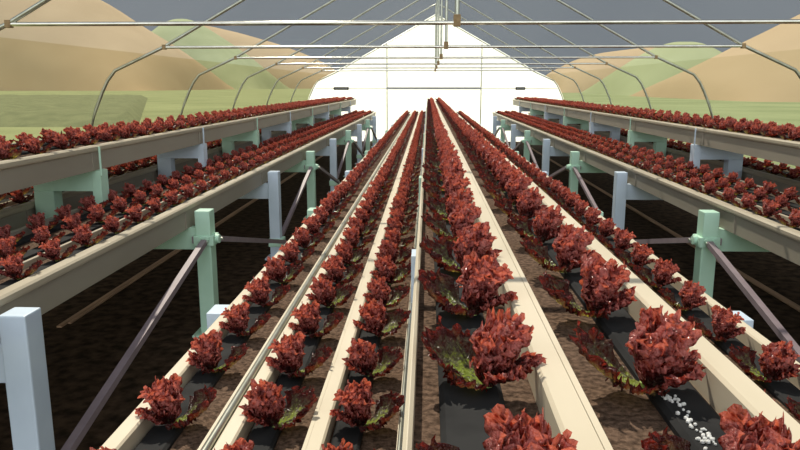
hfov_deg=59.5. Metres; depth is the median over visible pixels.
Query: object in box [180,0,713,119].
frame
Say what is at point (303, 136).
rows
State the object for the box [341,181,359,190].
lettuce
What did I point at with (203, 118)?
lettuce
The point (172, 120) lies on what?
lettuce
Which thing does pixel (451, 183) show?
lettuce
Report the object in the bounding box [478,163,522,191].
lettuce
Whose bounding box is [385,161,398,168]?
lettuce
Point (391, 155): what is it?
lettuce
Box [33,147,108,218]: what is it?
bracket
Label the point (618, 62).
hill
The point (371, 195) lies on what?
lettuce
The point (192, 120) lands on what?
lettuce
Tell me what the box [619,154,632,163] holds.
lettuce
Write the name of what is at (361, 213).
lettuce
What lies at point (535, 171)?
lettuce
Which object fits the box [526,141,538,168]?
diagonal brace
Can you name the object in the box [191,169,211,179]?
lettuce
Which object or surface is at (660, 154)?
lettuce
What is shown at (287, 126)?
bracket
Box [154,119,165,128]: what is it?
lettuce
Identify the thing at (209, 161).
lettuce
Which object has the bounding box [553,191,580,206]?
lettuce
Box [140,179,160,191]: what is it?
lettuce
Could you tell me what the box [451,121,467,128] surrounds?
lettuce
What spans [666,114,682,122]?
lettuce
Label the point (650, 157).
lettuce
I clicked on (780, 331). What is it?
diagonal brace
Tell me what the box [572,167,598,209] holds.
diagonal brace
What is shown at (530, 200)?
lettuce
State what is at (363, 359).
lettuce
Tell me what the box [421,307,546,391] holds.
lettuce
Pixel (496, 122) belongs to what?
support
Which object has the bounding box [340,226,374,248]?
lettuce
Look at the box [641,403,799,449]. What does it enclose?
lettuce
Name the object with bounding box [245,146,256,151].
lettuce
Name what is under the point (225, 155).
lettuce
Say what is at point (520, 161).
lettuce
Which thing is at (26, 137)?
lettuce
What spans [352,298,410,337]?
lettuce
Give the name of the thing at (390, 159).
lettuce
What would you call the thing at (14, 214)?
trough
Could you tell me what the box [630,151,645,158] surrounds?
lettuce
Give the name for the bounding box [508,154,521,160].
lettuce
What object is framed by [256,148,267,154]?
lettuce
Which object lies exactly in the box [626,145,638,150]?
lettuce
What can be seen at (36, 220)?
lettuce
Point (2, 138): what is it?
lettuce
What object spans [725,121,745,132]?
lettuce
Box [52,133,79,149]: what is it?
lettuce
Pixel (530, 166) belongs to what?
lettuce
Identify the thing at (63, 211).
lettuce
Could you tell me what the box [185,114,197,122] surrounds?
lettuce
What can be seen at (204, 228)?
support
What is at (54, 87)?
wall
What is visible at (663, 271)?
lettuce
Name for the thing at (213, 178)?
lettuce
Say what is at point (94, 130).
lettuce
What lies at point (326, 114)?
bracket
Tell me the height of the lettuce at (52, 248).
0.092 m
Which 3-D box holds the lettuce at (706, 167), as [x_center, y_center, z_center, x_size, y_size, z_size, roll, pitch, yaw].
[2.375,-0.441,5.511,0.152,0.089,0.118,1,11,4]
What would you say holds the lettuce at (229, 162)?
on the trough at (53, 283)
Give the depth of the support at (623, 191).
5.84 m
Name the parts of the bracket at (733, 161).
rod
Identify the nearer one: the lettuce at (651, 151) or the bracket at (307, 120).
the lettuce at (651, 151)
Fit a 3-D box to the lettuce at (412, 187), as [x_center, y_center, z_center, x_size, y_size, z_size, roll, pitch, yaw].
[0.059,-0.250,4.573,0.147,0.092,0.101,-7,13,-30]
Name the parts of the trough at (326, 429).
rail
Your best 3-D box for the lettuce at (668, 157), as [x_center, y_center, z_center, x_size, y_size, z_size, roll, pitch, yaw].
[2.405,-0.593,6.305,0.134,0.080,0.105,6,13,28]
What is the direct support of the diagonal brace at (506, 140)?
attached to the support at (506, 127)
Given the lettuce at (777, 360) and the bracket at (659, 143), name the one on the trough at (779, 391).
the lettuce at (777, 360)
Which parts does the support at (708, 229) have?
knob, post, arm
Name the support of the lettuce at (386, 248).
on the trough at (326, 429)
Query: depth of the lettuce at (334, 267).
2.46 m
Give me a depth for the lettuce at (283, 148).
7.20 m
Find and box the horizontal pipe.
[0,0,799,30]
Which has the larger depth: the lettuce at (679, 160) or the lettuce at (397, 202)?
the lettuce at (679, 160)
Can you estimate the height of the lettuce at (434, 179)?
0.102 m
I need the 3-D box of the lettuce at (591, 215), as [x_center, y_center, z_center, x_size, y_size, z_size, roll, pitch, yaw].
[0.927,-0.041,3.487,0.160,0.103,0.111,6,13,28]
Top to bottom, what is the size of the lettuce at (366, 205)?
0.093 m
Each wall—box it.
[0,37,326,142]
[308,14,563,141]
[545,49,799,167]
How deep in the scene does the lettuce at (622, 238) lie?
2.94 m
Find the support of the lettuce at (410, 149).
on the trough at (326, 429)
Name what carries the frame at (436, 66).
on the floor
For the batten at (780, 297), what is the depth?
6.45 m
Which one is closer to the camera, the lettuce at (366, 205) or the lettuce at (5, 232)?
the lettuce at (5, 232)
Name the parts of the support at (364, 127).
post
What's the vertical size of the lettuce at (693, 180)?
0.087 m
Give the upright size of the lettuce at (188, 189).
0.097 m
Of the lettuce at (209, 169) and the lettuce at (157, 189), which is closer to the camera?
the lettuce at (157, 189)
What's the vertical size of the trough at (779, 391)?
0.140 m
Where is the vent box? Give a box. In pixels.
[334,87,348,89]
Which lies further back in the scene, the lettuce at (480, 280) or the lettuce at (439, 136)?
the lettuce at (439, 136)
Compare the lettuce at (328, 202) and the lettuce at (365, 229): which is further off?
the lettuce at (328, 202)
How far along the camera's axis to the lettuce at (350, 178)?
4.82 m
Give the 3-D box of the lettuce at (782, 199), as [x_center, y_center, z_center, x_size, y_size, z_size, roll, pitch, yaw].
[2.133,-0.132,3.965,0.138,0.086,0.095,7,13,30]
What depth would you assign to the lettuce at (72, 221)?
3.30 m
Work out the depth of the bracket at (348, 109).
16.83 m
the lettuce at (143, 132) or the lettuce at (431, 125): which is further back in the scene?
the lettuce at (431, 125)
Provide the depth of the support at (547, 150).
9.51 m
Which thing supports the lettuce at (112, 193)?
on the trough at (53, 283)
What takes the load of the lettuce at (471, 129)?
on the trough at (621, 420)
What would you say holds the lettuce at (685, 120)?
on the trough at (777, 149)
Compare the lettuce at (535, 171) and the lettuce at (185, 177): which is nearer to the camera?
the lettuce at (185, 177)
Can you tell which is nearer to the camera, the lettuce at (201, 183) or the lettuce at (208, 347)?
the lettuce at (208, 347)
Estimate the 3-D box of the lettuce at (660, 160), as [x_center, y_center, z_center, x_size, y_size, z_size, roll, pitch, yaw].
[2.215,-0.544,6.046,0.141,0.084,0.110,6,13,29]
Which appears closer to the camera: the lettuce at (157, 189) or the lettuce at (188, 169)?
the lettuce at (157, 189)
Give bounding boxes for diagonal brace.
[61,240,207,449]
[220,236,285,243]
[282,166,312,235]
[318,165,339,183]
[337,141,349,179]
[353,141,363,156]
[362,127,368,152]
[502,128,509,146]
[513,140,521,150]
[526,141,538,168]
[549,166,566,177]
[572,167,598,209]
[635,237,690,243]
[705,241,799,362]
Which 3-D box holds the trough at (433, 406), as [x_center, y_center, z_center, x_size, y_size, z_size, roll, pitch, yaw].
[0.443,-1.445,9.337,0.188,0.140,18.300,0,11,2]
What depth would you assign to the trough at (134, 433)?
1.71 m
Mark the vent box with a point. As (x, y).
(335, 88)
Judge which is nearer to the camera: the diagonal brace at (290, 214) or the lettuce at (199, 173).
the lettuce at (199, 173)
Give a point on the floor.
(81, 355)
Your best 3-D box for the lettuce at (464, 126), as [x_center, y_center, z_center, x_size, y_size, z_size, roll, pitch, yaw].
[0.454,-0.676,5.004,0.153,0.093,0.120,7,13,33]
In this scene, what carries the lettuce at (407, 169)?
on the trough at (326, 429)
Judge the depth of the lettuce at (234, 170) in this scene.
5.38 m
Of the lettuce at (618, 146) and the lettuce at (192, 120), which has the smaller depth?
the lettuce at (192, 120)
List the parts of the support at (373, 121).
post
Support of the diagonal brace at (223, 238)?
attached to the support at (204, 228)
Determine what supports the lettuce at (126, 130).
on the trough at (26, 170)
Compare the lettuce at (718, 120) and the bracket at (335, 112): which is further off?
the bracket at (335, 112)
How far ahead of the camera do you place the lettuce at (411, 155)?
6.40 m
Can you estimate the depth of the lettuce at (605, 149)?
7.08 m
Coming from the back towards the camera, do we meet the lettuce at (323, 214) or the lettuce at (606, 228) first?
the lettuce at (323, 214)
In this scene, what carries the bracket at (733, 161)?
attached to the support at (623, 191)
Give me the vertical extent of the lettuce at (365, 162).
0.081 m
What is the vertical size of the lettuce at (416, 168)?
0.086 m
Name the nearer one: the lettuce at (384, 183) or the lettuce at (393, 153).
the lettuce at (384, 183)
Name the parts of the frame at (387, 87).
cross rail, thin rail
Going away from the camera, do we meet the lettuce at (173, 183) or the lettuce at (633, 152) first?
the lettuce at (173, 183)
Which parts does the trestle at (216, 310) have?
leg, post, leg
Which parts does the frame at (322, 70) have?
ridge post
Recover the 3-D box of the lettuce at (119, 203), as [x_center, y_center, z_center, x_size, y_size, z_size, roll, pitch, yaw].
[-1.507,-0.111,3.836,0.152,0.095,0.105,-6,13,-27]
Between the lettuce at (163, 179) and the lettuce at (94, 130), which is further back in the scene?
the lettuce at (163, 179)
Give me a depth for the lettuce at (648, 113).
7.25 m
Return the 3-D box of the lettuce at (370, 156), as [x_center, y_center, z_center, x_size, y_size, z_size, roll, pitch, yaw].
[-0.256,-0.613,6.413,0.145,0.086,0.113,-5,12,-25]
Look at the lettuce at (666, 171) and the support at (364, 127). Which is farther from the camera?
the support at (364, 127)
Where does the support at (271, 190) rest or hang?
on the floor
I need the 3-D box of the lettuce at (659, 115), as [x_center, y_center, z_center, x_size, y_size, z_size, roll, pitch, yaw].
[2.562,-1.085,7.011,0.105,0.084,0.125,-8,14,-34]
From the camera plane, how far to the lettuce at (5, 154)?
3.25 m
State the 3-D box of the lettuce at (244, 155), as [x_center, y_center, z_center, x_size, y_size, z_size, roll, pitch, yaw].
[-1.405,-0.627,6.448,0.148,0.090,0.116,-5,12,-25]
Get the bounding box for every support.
[0,307,54,449]
[154,208,220,337]
[239,171,284,259]
[284,151,318,218]
[315,139,338,193]
[337,130,353,176]
[351,124,363,163]
[355,120,371,154]
[365,116,376,147]
[493,116,500,136]
[499,120,516,142]
[510,124,531,148]
[522,130,542,160]
[542,139,569,175]
[566,151,605,193]
[612,171,661,229]
[691,210,769,297]
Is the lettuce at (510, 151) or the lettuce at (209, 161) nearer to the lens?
the lettuce at (209, 161)
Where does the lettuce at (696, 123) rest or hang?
on the trough at (777, 149)
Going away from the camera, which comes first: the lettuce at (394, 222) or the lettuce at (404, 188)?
the lettuce at (394, 222)
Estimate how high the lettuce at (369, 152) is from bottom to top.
0.096 m
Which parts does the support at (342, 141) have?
arm, post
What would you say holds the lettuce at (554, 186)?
on the trough at (779, 391)
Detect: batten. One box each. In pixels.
[57,145,338,327]
[531,148,799,311]
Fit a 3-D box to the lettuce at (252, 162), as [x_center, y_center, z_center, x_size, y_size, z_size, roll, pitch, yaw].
[-1.234,-0.518,5.930,0.131,0.078,0.103,-5,12,-23]
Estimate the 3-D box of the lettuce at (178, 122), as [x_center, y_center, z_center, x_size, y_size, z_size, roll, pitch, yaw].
[-1.738,-0.804,5.605,0.137,0.081,0.107,0,11,-1]
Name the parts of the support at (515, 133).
post, arm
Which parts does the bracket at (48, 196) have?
rod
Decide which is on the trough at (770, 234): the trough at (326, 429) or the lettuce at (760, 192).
the lettuce at (760, 192)
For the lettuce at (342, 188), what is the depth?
4.32 m
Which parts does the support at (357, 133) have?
arm, post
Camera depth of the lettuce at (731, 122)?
5.69 m
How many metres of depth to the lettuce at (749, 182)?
4.72 m
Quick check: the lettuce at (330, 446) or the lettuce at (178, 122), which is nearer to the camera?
the lettuce at (330, 446)
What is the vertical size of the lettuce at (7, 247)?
0.095 m
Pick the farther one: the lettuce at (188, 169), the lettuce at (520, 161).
the lettuce at (520, 161)
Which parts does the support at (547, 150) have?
post, arm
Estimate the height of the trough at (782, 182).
0.140 m
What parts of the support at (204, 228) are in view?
arm, plate, post, knob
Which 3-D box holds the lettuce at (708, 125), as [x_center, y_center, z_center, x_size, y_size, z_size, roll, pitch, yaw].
[2.511,-0.825,5.711,0.133,0.079,0.104,5,12,23]
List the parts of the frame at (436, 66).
ridge post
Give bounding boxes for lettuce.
[0,135,18,151]
[0,140,23,159]
[0,224,24,241]
[0,236,29,259]
[0,252,42,279]
[19,134,46,148]
[22,137,53,154]
[25,212,59,230]
[31,225,65,245]
[37,238,76,260]
[44,130,71,143]
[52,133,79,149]
[53,204,82,221]
[61,213,94,231]
[68,127,92,140]
[71,224,107,245]
[75,130,101,145]
[78,195,107,212]
[87,204,117,222]
[90,446,161,449]
[91,125,101,137]
[97,127,122,141]
[102,215,132,233]
[108,189,129,203]
[110,123,119,135]
[111,196,138,213]
[118,125,139,138]
[121,183,146,197]
[124,204,154,222]
[126,122,137,133]
[132,190,156,204]
[133,124,154,135]
[135,373,216,429]
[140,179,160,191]
[141,121,150,130]
[145,197,171,213]
[149,122,168,133]
[149,183,172,197]
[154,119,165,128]
[155,174,175,185]
[160,120,180,131]
[162,189,188,205]
[165,177,187,190]
[167,118,180,125]
[170,170,187,180]
[175,116,191,124]
[175,119,191,128]
[179,174,198,184]
[179,183,203,198]
[180,164,200,175]
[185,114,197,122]
[186,118,202,127]
[186,329,248,374]
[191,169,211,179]
[192,161,208,170]
[193,179,215,191]
[196,116,212,125]
[204,165,222,175]
[206,115,220,123]
[206,158,216,166]
[207,173,226,185]
[212,154,227,163]
[214,114,228,122]
[214,161,231,169]
[214,438,253,449]
[218,169,236,180]
[219,302,270,336]
[221,153,236,159]
[224,112,236,120]
[224,159,239,167]
[228,166,245,176]
[230,150,244,156]
[231,112,242,119]
[232,155,247,163]
[237,161,255,171]
[238,148,250,153]
[238,379,317,430]
[241,152,255,161]
[242,276,289,306]
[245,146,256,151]
[248,159,261,168]
[249,151,260,158]
[255,155,269,164]
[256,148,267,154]
[261,146,272,152]
[261,153,274,161]
[261,256,304,282]
[265,331,332,377]
[268,150,280,158]
[274,147,286,155]
[277,240,314,263]
[279,146,292,153]
[288,301,343,337]
[290,227,324,248]
[300,214,334,235]
[305,277,355,307]
[313,206,340,224]
[318,255,363,284]
[319,196,347,215]
[321,438,374,449]
[327,189,351,206]
[329,378,404,431]
[330,241,368,264]
[334,183,357,199]
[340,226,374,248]
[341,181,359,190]
[342,338,402,377]
[344,216,377,236]
[345,175,364,187]
[348,170,366,180]
[352,207,380,223]
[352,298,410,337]
[353,166,369,176]
[356,162,371,172]
[358,199,383,214]
[361,160,374,168]
[361,190,386,206]
[362,277,409,307]
[363,157,376,164]
[366,154,378,161]
[367,150,380,156]
[367,185,388,200]
[368,178,392,193]
[370,148,382,154]
[370,255,410,283]
[374,239,414,264]
[375,175,393,187]
[377,169,395,180]
[379,162,398,171]
[380,166,396,174]
[384,216,414,235]
[384,228,414,248]
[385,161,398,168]
[386,157,399,163]
[387,152,401,158]
[387,207,416,224]
[388,154,400,159]
[389,148,403,154]
[389,197,418,214]
[394,191,417,204]
[395,185,418,197]
[399,176,418,185]
[399,180,418,191]
[400,172,418,181]
[401,166,420,176]
[403,159,420,168]
[403,163,420,172]
[407,148,421,154]
[407,151,421,158]
[407,156,421,163]
[408,154,420,160]
[415,404,577,449]
[417,251,517,317]
[419,221,501,272]
[421,199,484,241]
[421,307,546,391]
[422,154,460,180]
[422,172,472,200]
[423,162,469,190]
[423,187,476,219]
[425,140,454,157]
[425,145,453,159]
[425,149,462,171]
[426,127,447,138]
[426,128,449,141]
[426,131,447,143]
[426,134,449,149]
[426,137,451,151]
[427,120,444,127]
[427,123,445,129]
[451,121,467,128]
[453,125,471,133]
[455,128,468,137]
[456,128,477,137]
[456,130,480,140]
[459,133,484,147]
[462,137,487,149]
[464,141,490,158]
[466,144,497,163]
[470,148,506,172]
[474,157,509,181]
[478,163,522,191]
[482,172,532,204]
[493,187,546,219]
[502,149,514,155]
[505,152,517,158]
[507,205,565,242]
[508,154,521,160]
[511,157,526,165]
[516,161,529,168]
[519,162,535,172]
[520,223,597,272]
[523,167,539,177]
[529,171,546,182]
[533,177,551,187]
[537,252,637,319]
[539,180,562,193]
[546,185,569,199]
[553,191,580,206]
[562,198,588,215]
[568,304,705,396]
[570,207,602,225]
[585,218,615,236]
[597,147,609,154]
[597,227,636,250]
[604,149,617,157]
[609,144,622,152]
[611,152,624,160]
[615,242,654,266]
[617,148,629,153]
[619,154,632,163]
[624,149,636,157]
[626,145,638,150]
[627,158,642,166]
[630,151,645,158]
[633,257,681,287]
[636,160,652,170]
[637,147,646,152]
[639,154,654,161]
[641,112,654,119]
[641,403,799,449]
[644,149,655,155]
[645,164,663,173]
[648,157,664,165]
[649,113,662,120]
[649,151,664,159]
[656,168,674,178]
[657,113,672,121]
[657,280,706,310]
[658,160,674,169]
[661,155,674,162]
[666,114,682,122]
[667,171,688,183]
[669,157,685,166]
[669,163,687,173]
[677,116,692,124]
[680,161,697,170]
[680,177,701,188]
[685,168,699,177]
[688,117,704,126]
[688,305,745,342]
[692,164,710,174]
[693,180,717,194]
[695,172,714,182]
[699,119,716,128]
[701,116,711,123]
[704,167,724,178]
[710,117,724,124]
[710,177,730,188]
[711,119,730,129]
[712,187,736,201]
[719,171,740,183]
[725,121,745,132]
[725,181,746,194]
[727,119,738,126]
[729,193,756,208]
[729,341,799,382]
[737,177,756,188]
[742,120,753,129]
[742,123,760,134]
[743,187,767,201]
[749,198,781,217]
[753,180,777,194]
[758,124,781,137]
[760,123,769,130]
[763,194,789,208]
[772,187,798,201]
[774,208,799,227]
[776,126,799,140]
[778,124,787,133]
[784,397,799,420]
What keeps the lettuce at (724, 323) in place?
on the trough at (779, 391)
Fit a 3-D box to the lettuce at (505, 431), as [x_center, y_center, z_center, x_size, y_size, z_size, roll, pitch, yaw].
[0.079,0.202,0.567,0.150,0.096,0.101,3,12,14]
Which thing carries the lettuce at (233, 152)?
on the trough at (53, 283)
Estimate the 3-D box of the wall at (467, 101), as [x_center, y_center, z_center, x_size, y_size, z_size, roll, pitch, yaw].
[0.932,-3.869,18.509,7.100,3.306,0.001,0,11,2]
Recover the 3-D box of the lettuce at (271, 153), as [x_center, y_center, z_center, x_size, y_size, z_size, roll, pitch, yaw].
[-1.207,-0.673,6.693,0.147,0.086,0.118,1,11,7]
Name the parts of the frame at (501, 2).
ridge post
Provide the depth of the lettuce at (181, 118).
6.14 m
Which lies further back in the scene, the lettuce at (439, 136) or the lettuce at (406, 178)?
the lettuce at (406, 178)
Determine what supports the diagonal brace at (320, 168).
attached to the support at (303, 166)
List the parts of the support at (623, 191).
post, arm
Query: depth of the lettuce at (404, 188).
4.30 m
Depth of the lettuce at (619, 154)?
6.56 m
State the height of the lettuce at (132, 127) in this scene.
0.088 m
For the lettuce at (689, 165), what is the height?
0.086 m
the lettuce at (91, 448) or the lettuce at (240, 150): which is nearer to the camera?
the lettuce at (91, 448)
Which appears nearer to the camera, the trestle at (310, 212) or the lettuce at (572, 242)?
the lettuce at (572, 242)
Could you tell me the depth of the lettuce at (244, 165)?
5.65 m
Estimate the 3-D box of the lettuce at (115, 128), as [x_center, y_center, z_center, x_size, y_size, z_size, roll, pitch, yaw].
[-1.944,-0.656,4.832,0.112,0.090,0.134,8,14,34]
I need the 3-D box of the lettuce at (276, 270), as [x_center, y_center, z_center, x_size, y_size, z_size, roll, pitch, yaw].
[-0.414,0.159,2.492,0.154,0.097,0.106,-6,13,-29]
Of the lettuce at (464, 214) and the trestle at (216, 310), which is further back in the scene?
the trestle at (216, 310)
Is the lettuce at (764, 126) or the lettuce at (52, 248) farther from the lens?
the lettuce at (764, 126)
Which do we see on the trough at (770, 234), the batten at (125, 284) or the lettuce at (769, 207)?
the lettuce at (769, 207)
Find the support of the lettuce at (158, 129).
on the trough at (26, 170)
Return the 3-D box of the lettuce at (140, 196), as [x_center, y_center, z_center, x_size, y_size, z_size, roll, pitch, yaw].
[-1.499,-0.162,4.107,0.143,0.090,0.099,-4,12,-21]
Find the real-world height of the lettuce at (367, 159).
0.083 m
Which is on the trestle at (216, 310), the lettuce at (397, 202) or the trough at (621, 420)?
the trough at (621, 420)
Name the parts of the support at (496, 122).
post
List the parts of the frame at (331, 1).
ridge post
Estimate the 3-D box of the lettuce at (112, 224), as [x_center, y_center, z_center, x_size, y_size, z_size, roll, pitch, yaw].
[-1.337,-0.004,3.313,0.138,0.087,0.095,-5,12,-25]
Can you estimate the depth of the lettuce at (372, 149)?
6.91 m
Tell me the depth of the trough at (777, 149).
5.66 m
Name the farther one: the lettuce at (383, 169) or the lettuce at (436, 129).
the lettuce at (383, 169)
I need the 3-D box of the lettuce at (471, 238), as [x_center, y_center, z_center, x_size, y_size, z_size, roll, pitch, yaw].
[0.114,0.043,1.357,0.159,0.100,0.110,5,12,24]
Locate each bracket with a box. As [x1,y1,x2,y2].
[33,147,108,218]
[157,128,207,176]
[222,118,259,157]
[261,112,291,143]
[291,108,313,130]
[308,105,328,126]
[322,109,340,121]
[334,101,350,116]
[519,101,535,116]
[530,103,548,120]
[544,105,562,124]
[563,108,588,131]
[589,112,619,142]
[627,118,666,156]
[690,128,742,178]
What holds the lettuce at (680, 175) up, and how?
on the trough at (770, 234)
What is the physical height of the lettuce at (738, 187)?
0.089 m
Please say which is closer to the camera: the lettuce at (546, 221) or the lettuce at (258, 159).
the lettuce at (546, 221)
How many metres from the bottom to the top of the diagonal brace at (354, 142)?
0.456 m
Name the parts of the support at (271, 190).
arm, post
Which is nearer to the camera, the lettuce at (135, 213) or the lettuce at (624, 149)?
the lettuce at (135, 213)
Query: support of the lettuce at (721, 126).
on the trough at (777, 149)
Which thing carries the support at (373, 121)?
on the floor
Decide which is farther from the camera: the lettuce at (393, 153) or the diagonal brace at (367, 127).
the diagonal brace at (367, 127)
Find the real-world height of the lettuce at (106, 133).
0.099 m
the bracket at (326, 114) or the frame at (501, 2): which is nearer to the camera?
the frame at (501, 2)
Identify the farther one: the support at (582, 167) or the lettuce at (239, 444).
the support at (582, 167)
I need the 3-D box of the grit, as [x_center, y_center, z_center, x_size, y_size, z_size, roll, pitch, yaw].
[0.314,0.214,0.745,0.022,0.006,0.154,0,11,1]
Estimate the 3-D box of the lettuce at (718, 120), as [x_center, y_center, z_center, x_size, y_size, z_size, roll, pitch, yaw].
[2.703,-0.878,5.958,0.110,0.088,0.131,-5,12,-24]
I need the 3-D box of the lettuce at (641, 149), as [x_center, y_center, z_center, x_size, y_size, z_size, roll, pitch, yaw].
[2.438,-0.751,7.086,0.148,0.087,0.115,0,11,2]
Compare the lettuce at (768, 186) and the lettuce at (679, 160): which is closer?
the lettuce at (768, 186)
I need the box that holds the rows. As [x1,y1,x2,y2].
[0,96,799,400]
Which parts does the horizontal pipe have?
ridge post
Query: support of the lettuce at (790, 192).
on the trough at (770, 234)
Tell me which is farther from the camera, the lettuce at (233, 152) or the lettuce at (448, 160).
the lettuce at (233, 152)
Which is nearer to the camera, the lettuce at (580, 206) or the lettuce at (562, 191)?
the lettuce at (580, 206)
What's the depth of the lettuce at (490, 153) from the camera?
2.91 m
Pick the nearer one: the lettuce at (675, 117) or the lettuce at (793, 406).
the lettuce at (793, 406)
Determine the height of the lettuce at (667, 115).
0.092 m
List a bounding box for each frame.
[91,0,799,125]
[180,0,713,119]
[231,0,651,111]
[266,0,611,106]
[290,4,583,102]
[308,15,563,129]
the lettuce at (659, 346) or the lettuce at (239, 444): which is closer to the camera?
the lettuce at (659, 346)
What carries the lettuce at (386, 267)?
on the trough at (326, 429)
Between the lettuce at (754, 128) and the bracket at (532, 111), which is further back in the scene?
the bracket at (532, 111)
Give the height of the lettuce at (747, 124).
0.086 m
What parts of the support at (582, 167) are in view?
post, arm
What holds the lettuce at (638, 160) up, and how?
on the trough at (770, 234)
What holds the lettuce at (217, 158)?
on the trough at (53, 283)
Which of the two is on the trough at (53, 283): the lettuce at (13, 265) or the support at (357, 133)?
the lettuce at (13, 265)
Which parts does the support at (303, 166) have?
arm, post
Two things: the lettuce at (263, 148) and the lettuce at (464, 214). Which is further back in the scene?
the lettuce at (263, 148)
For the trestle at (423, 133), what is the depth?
7.66 m
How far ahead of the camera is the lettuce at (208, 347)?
1.71 m
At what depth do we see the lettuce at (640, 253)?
2.69 m
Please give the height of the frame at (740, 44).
3.284 m
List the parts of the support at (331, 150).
arm, post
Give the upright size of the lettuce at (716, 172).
0.090 m
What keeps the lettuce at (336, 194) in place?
on the trough at (134, 433)
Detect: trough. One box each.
[0,99,355,193]
[0,112,375,314]
[0,115,333,230]
[99,112,411,449]
[200,113,418,449]
[306,112,424,449]
[402,100,604,449]
[434,99,799,449]
[463,118,799,423]
[493,112,799,265]
[513,99,799,166]
[528,112,799,196]
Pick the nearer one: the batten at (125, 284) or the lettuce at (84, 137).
the lettuce at (84, 137)
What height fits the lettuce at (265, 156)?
0.084 m
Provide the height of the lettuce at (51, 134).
0.096 m
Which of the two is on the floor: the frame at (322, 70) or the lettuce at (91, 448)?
the frame at (322, 70)
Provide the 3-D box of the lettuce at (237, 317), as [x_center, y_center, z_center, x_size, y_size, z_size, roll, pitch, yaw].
[-0.434,0.266,1.961,0.146,0.093,0.098,-3,11,-13]
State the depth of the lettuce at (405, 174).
5.08 m
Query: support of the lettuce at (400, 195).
on the trough at (326, 429)
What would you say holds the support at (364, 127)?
on the floor
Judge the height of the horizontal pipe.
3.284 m
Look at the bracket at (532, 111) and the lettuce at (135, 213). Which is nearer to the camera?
the lettuce at (135, 213)
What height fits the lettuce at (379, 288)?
0.098 m
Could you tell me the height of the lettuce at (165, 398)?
0.103 m
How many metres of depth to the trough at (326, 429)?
1.69 m
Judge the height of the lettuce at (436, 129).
0.090 m
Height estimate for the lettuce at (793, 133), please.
0.096 m
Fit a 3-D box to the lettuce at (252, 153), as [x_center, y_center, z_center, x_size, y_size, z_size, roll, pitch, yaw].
[-1.393,-0.673,6.705,0.139,0.082,0.108,0,11,-1]
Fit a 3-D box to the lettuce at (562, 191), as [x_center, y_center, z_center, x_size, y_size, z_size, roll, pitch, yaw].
[0.967,-0.191,4.261,0.153,0.098,0.106,7,13,31]
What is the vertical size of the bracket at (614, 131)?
0.465 m
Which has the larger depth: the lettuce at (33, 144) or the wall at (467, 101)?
the wall at (467, 101)
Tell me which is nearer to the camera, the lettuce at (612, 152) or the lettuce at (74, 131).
the lettuce at (74, 131)
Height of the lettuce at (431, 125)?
0.085 m
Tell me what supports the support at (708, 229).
on the floor
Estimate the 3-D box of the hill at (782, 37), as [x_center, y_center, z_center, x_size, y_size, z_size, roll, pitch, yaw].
[57.791,-25.624,94.636,42.121,18.894,52.000,0,11,2]
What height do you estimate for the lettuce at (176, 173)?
0.078 m
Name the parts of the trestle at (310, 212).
leg, post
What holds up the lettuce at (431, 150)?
on the trough at (433, 406)
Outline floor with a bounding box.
[0,141,799,449]
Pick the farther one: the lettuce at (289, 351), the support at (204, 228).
the support at (204, 228)
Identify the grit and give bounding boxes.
[661,394,716,449]
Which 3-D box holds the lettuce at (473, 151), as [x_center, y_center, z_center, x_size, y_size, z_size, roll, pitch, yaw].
[0.385,-0.365,3.437,0.151,0.095,0.104,7,13,30]
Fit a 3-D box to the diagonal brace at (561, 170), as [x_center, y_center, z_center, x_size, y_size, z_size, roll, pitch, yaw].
[1.879,-0.606,8.664,0.040,0.456,1.834,0,11,2]
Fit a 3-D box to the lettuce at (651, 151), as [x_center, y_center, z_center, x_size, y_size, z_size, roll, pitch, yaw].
[2.423,-0.701,6.826,0.152,0.090,0.122,-1,11,-6]
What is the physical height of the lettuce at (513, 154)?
0.086 m
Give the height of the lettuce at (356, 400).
0.098 m
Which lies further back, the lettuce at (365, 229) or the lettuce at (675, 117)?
the lettuce at (675, 117)
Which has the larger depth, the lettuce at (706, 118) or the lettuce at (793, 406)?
the lettuce at (706, 118)
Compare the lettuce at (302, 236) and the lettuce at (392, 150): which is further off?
the lettuce at (392, 150)
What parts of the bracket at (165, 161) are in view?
rod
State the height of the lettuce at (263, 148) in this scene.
0.083 m
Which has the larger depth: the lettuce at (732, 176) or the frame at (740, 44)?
the frame at (740, 44)
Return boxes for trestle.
[206,249,753,328]
[307,176,602,217]
[345,148,547,176]
[365,133,518,154]
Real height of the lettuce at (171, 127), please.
0.090 m
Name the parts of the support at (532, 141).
post, arm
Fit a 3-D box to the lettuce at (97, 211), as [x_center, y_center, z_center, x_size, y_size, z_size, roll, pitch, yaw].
[-1.516,-0.060,3.568,0.153,0.099,0.107,-6,12,-26]
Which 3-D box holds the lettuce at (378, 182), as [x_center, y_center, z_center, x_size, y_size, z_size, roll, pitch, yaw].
[-0.128,-0.252,4.555,0.161,0.103,0.108,-1,11,-7]
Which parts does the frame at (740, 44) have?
ridge post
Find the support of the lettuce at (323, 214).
on the trough at (134, 433)
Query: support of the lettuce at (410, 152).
on the trough at (326, 429)
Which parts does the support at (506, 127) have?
post, arm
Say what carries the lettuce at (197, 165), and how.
on the trough at (53, 283)
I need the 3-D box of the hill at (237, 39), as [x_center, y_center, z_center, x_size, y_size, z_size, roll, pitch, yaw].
[-131.709,-135.650,570.128,181.800,51.128,120.000,0,11,2]
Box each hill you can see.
[0,0,194,59]
[151,19,261,66]
[205,26,335,78]
[548,48,652,92]
[622,42,721,66]
[712,14,799,57]
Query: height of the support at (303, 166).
0.750 m
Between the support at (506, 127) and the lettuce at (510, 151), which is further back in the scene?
the support at (506, 127)

